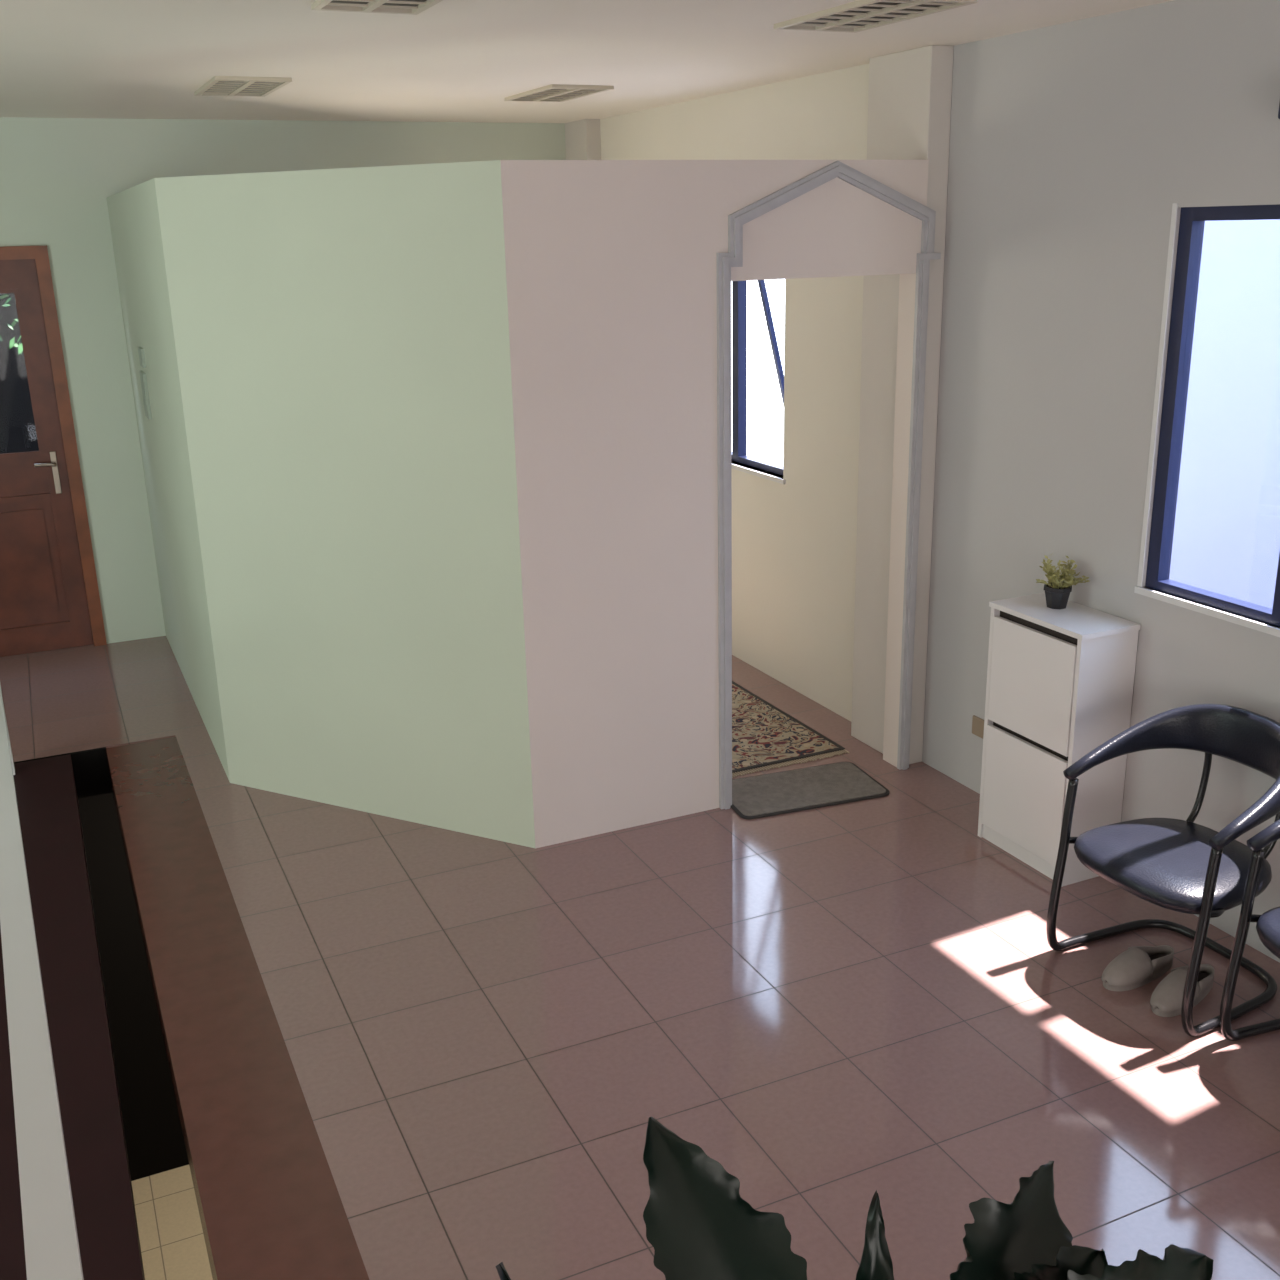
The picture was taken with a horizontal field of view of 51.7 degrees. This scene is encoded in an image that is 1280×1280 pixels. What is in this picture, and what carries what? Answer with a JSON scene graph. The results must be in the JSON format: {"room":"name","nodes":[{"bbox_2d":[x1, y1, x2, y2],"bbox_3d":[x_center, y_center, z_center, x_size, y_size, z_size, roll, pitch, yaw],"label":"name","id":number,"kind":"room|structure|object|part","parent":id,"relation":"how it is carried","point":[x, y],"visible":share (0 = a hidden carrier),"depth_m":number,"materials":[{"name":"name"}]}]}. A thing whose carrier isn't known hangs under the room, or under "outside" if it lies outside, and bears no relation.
{"room":"waiting room","nodes":[
{"label":"waiting room","id":0,"kind":"room"},
{"bbox_2d":[78,793,188,1180],"bbox_3d":[-2.721,1.725,7.419,6.160,2.750,0.242,-9,19,-23],"label":"wall","id":1,"kind":"structure","parent":0,"point":[155,1144],"depth_m":7.33,"materials":[{"name":"black"}]},
{"bbox_2d":[138,347,145,367],"bbox_3d":[-2.394,-1.360,6.345,0.015,0.088,0.154,-9,19,-23],"label":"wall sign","id":2,"kind":"object","parent":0,"point":[140,350],"depth_m":6.29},
{"bbox_2d":[139,370,151,419],"bbox_3d":[-2.423,-1.201,6.468,0.015,0.220,0.176,-9,19,-23],"label":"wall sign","id":3,"kind":"object","parent":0,"point":[143,378],"depth_m":6.41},
{"bbox_2d":[131,1165,212,1279],"bbox_3d":[-0.654,4.403,3.667,6.160,0.220,9.900,-9,19,-23],"label":"floor","id":4,"kind":"structure","parent":0,"point":[171,1236],"depth_m":7.23,"materials":[{"name":"tile"}]},
{"bbox_2d":[0,117,565,643],"bbox_3d":[-3.093,-1.344,7.215,6.215,2.805,0.176,-9,19,-23],"label":"wall","id":5,"kind":"structure","parent":0,"point":[58,176],"depth_m":7.16,"materials":[{"name":"green paint"}]},
{"bbox_2d":[0,245,106,645],"bbox_3d":[-3.603,-0.951,7.042,1.122,2.182,0.140,-9,19,-23],"label":"door frame","id":6,"kind":"structure","parent":5,"relation":"in","point":[39,253],"depth_m":7.14,"materials":[{"name":"brown wood"}]},
{"bbox_2d":[0,259,93,656],"bbox_3d":[-3.597,-0.917,7.040,0.990,2.114,0.046,-9,19,-23],"label":"door","id":7,"kind":"structure","parent":6,"relation":"attached to","point":[44,604],"depth_m":7.25,"materials":[{"name":"brown wood"}]},
{"bbox_2d":[0,293,38,453],"bbox_3d":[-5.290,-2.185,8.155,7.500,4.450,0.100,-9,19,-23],"label":"door glass","id":8,"kind":"object","parent":7,"relation":"in","point":[17,423],"depth_m":8.80,"materials":[{"name":"black"}]},
{"bbox_2d":[50,451,61,493],"bbox_3d":[-3.192,-0.914,7.213,0.030,0.231,0.008,-9,19,-23],"label":"plate","id":9,"kind":"object","parent":7,"relation":"attached to","point":[56,477],"depth_m":7.21,"materials":[{"name":"silver metal"}]},
{"bbox_2d":[34,462,56,466],"bbox_3d":[-3.221,-0.950,7.151,0.111,0.025,0.057,-9,19,-23],"label":"lever","id":10,"kind":"object","parent":9,"relation":"attached to","point":[53,464],"depth_m":7.13,"materials":[{"name":"silver metal"}]},
{"bbox_2d":[154,160,534,847],"bbox_3d":[-1.064,-0.477,4.939,1.505,2.416,0.112,7,19,26],"label":"wall","id":11,"kind":"structure","parent":0,"point":[342,342],"depth_m":4.84,"materials":[{"name":"green paint"}]},
{"bbox_2d":[0,0,1172,122],"bbox_3d":[-0.921,-1.367,2.233,6.215,0.110,10.648,-9,19,-23],"label":"ceiling","id":12,"kind":"structure","parent":0,"point":[451,60],"depth_m":4.62,"materials":[{"name":"paint"}]},
{"bbox_2d":[194,76,291,96],"bbox_3d":[-1.663,-2.306,5.504,0.297,0.014,0.638,-9,19,-23],"label":"ceiling light","id":13,"kind":"object","parent":12,"relation":"attached to","point":[218,85],"depth_m":5.46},
{"bbox_2d":[311,0,442,14],"bbox_3d":[-0.633,-1.675,3.406,0.297,0.014,0.638,-9,19,-23],"label":"ceiling light","id":14,"kind":"object","parent":12,"relation":"attached to","point":[412,7],"depth_m":3.62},
{"bbox_2d":[504,84,613,101],"bbox_3d":[-0.381,-2.515,6.075,0.297,0.014,0.616,-9,19,-23],"label":"ceiling light","id":15,"kind":"object","parent":12,"relation":"attached to","point":[553,92],"depth_m":6.03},
{"bbox_2d":[774,0,976,32],"bbox_3d":[0.693,-1.884,3.974,0.308,0.014,0.616,-9,19,-23],"label":"ceiling light","id":16,"kind":"object","parent":12,"relation":"attached to","point":[860,15],"depth_m":3.97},
{"bbox_2d":[0,636,1279,1279],"bbox_3d":[-0.820,1.473,3.098,6.259,0.220,10.582,-9,19,-23],"label":"floor","id":17,"kind":"structure","parent":0,"point":[838,1005],"depth_m":3.80,"materials":[{"name":"tile"}]},
{"bbox_2d":[14,747,112,798],"bbox_3d":[-3.770,0.809,5.449,2.963,0.219,0.022,-9,19,-23],"label":"fascia","id":18,"kind":"object","parent":17,"relation":"attached to","point":[91,771],"visible":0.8,"depth_m":5.99,"materials":[{"name":"black"}]},
{"bbox_2d":[0,754,144,1279],"bbox_3d":[-1.993,1.964,1.615,2.814,0.220,8.738,-9,19,-23],"label":"curb","id":19,"kind":"object","parent":17,"relation":"attached to","point":[46,793],"visible":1,"depth_m":3.76,"materials":[{"name":"red paint"}]},
{"bbox_2d":[0,684,83,1279],"bbox_3d":[-1.252,0.895,2.752,0.066,1.108,6.696,-10,19,-25],"label":"stair railing","id":20,"kind":"object","parent":19,"relation":"on","point":[51,1244],"visible":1,"depth_m":2.30,"materials":[{"name":"white paint"}]},
{"bbox_3d":[-2.751,0.394,5.674,0.060,0.392,0.060,-9,19,-23],"label":"post","id":21,"kind":"part","parent":20,"relation":"part of","materials":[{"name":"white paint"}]},
{"bbox_2d":[107,178,229,781],"bbox_3d":[-2.222,-0.871,6.288,0.117,2.416,2.413,-9,19,-23],"label":"wall partition","id":22,"kind":"structure","parent":17,"relation":"on","point":[134,219],"depth_m":5.98,"materials":[{"name":"green paint"}]},
{"bbox_2d":[565,119,600,159],"bbox_3d":[-0.308,-1.706,8.165,0.088,2.805,0.330,-9,19,-23],"label":"column","id":23,"kind":"structure","parent":17,"relation":"on","point":[582,137],"depth_m":7.67,"materials":[{"name":"white paint"}]},
{"bbox_2d":[732,681,848,777],"bbox_3d":[-0.140,0.335,6.303,1.413,0.009,1.959,-9,19,-23],"label":"patterned rug","id":24,"kind":"object","parent":17,"relation":"on","point":[764,736],"visible":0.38,"depth_m":5.88,"materials":[{"name":"beige fabric"}]},
{"bbox_2d":[731,762,889,818],"bbox_3d":[0.650,0.605,5.373,0.650,0.011,0.370,-7,18,-18],"label":"doormat","id":25,"kind":"object","parent":17,"relation":"on","point":[772,794],"visible":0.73,"depth_m":5.34,"materials":[{"name":"grey fabric"}]},
{"bbox_2d":[495,1117,1213,1279],"bbox_3d":[0.232,1.168,1.578,0.707,1.218,0.435,8,20,27],"label":"plant","id":26,"kind":"object","parent":17,"relation":"on","point":[699,1226],"visible":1,"depth_m":1.45,"materials":[{"name":"green plant"}]},
{"bbox_2d":[851,45,953,763],"bbox_3d":[1.044,-0.864,5.363,0.099,2.805,0.396,-9,19,-23],"label":"column","id":27,"kind":"structure","parent":17,"relation":"on","point":[910,91],"depth_m":5.30,"materials":[{"name":"white paint"}]},
{"bbox_2d":[978,592,1140,886],"bbox_3d":[1.458,0.340,4.658,0.249,0.909,0.463,-9,19,-23],"label":"cabinet","id":28,"kind":"object","parent":17,"relation":"on","point":[1060,682],"visible":0.8,"depth_m":4.53,"materials":[{"name":"white laminate"}]},
{"bbox_2d":[1036,554,1088,608],"bbox_3d":[1.461,-0.203,4.552,0.177,0.190,0.193,5,19,21],"label":"potted succulent","id":29,"kind":"object","parent":28,"relation":"on","point":[1057,592],"visible":1,"depth_m":4.54,"materials":[{"name":"green plant"}]},
{"bbox_2d":[1101,945,1173,991],"bbox_3d":[1.510,0.973,3.993,0.289,0.092,0.104,-11,20,-29],"label":"slipper","id":30,"kind":"object","parent":17,"relation":"on","point":[1135,967],"visible":1,"depth_m":3.95,"materials":[{"name":"grey"}]},
{"bbox_2d":[1046,704,1279,1036],"bbox_3d":[1.601,0.634,3.892,0.531,0.797,0.572,-10,19,-25],"label":"armchair","id":31,"kind":"object","parent":17,"relation":"on","point":[1183,866],"visible":0.96,"depth_m":3.88,"materials":[{"name":"black metal"}]},
{"bbox_3d":[1.574,0.647,3.882,0.470,0.077,0.512,-10,19,-25],"label":"seat","id":32,"kind":"part","parent":31,"relation":"part of","materials":[{"name":"black leather"}]},
{"bbox_2d":[1150,964,1214,1016],"bbox_3d":[1.598,1.009,3.874,0.289,0.092,0.104,-15,22,-36],"label":"slipper","id":33,"kind":"object","parent":17,"relation":"on","point":[1166,999],"visible":0.81,"depth_m":3.82,"materials":[{"name":"grey rubber"}]},
{"bbox_2d":[1220,819,1279,1040],"bbox_3d":[1.920,0.782,3.393,0.531,0.797,0.572,-8,18,-20],"label":"armchair","id":34,"kind":"object","parent":17,"relation":"on","point":[1268,923],"visible":1,"depth_m":3.54,"materials":[{"name":"black metal"}]},
{"bbox_3d":[1.892,0.794,3.385,0.470,0.077,0.512,-8,18,-20],"label":"seat","id":35,"kind":"part","parent":34,"relation":"part of","materials":[{"name":"black leather"}]},
{"bbox_2d":[500,160,928,847],"bbox_3d":[0.313,-0.510,4.940,1.663,2.416,0.110,-9,19,-23],"label":"wall","id":36,"kind":"structure","parent":0,"point":[611,274],"depth_m":4.71,"materials":[{"name":"white paint"}]},
{"bbox_2d":[716,161,940,808],"bbox_3d":[0.719,-0.551,5.046,0.942,2.411,0.026,-9,19,-23],"label":"trim","id":37,"kind":"structure","parent":36,"relation":"attached to","point":[736,220],"depth_m":4.96,"materials":[{"name":"grey paint"}]},
{"bbox_2d":[758,280,783,404],"bbox_3d":[0.771,-1.464,6.502,0.026,1.118,0.477,-23,24,-18],"label":"sash","id":38,"kind":"object","parent":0,"point":[762,287],"depth_m":6.68,"materials":[{"name":"metal"}]},
{"bbox_2d":[600,0,1279,962],"bbox_3d":[1.912,-0.395,3.797,0.099,2.805,10.472,-9,19,-23],"label":"wall","id":39,"kind":"structure","parent":0,"point":[1073,145],"depth_m":4.62,"materials":[{"name":"grey paint"}]},
{"bbox_2d":[731,281,782,474],"bbox_3d":[0.637,-1.510,6.708,0.328,1.188,1.074,-9,19,-23],"label":"window","id":40,"kind":"structure","parent":39,"relation":"in","point":[739,288],"depth_m":6.68,"materials":[{"name":"blue metal"}]},
{"bbox_2d":[731,460,784,483],"bbox_3d":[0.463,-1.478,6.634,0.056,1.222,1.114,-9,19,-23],"label":"sill","id":41,"kind":"structure","parent":39,"relation":"attached to","point":[771,477],"depth_m":6.54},
{"bbox_2d":[972,715,983,738],"bbox_3d":[1.346,0.347,5.228,0.010,0.077,0.088,-9,19,-23],"label":"wall socket","id":42,"kind":"object","parent":39,"relation":"attached to","point":[977,723],"visible":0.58,"depth_m":5.23,"materials":[{"name":"beige plastic"}]},
{"bbox_2d":[1134,203,1279,636],"bbox_3d":[1.870,-0.594,3.698,0.025,1.222,1.129,-9,19,-23],"label":"window frame","id":43,"kind":"structure","parent":39,"relation":"attached to","point":[1162,596],"depth_m":4.14,"materials":[{"name":"white paint"}]},
{"bbox_2d":[1145,204,1279,626],"bbox_3d":[1.904,-0.605,3.711,0.050,1.188,1.089,-9,19,-23],"label":"window","id":44,"kind":"structure","parent":39,"relation":"in","point":[1192,219],"depth_m":4.11,"materials":[{"name":"blue metal"}]},
{"bbox_2d":[1044,583,1071,608],"bbox_3d":[1.448,-0.152,4.580,0.092,0.076,0.092,-9,19,-23],"label":"pot","id":45,"kind":"object","parent":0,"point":[1056,594],"depth_m":4.55,"materials":[{"name":"black plastic"}]},
{"label":"outside","id":46,"kind":"structure","parent":0,"visible":0},
{"bbox_3d":[5.383,2.688,8.599,8.700,0.100,15.000,-9,19,-23],"label":"ground","id":47,"kind":"structure","parent":46,"visible":0},
{"bbox_2d":[1169,219,1279,608],"bbox_3d":[4.407,0.996,4.278,0.200,5.750,9.200,-9,19,-23],"label":"wall","id":48,"kind":"structure","parent":47,"relation":"on","point":[1226,537],"depth_m":6.57,"materials":[{"name":"paint"}]},
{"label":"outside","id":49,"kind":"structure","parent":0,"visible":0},
{"bbox_3d":[-4.839,0.210,8.001,7.500,0.050,1.800,-9,19,-23],"label":"ground","id":50,"kind":"structure","parent":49,"visible":0},
{"bbox_2d":[0,294,22,354],"bbox_3d":[-4.159,-1.383,7.616,2.151,3.194,0.667,-9,19,-23],"label":"tree","id":51,"kind":"object","parent":50,"relation":"on","point":[12,341],"visible":0.05,"depth_m":7.58,"materials":[{"name":"green plant"}]}
]}

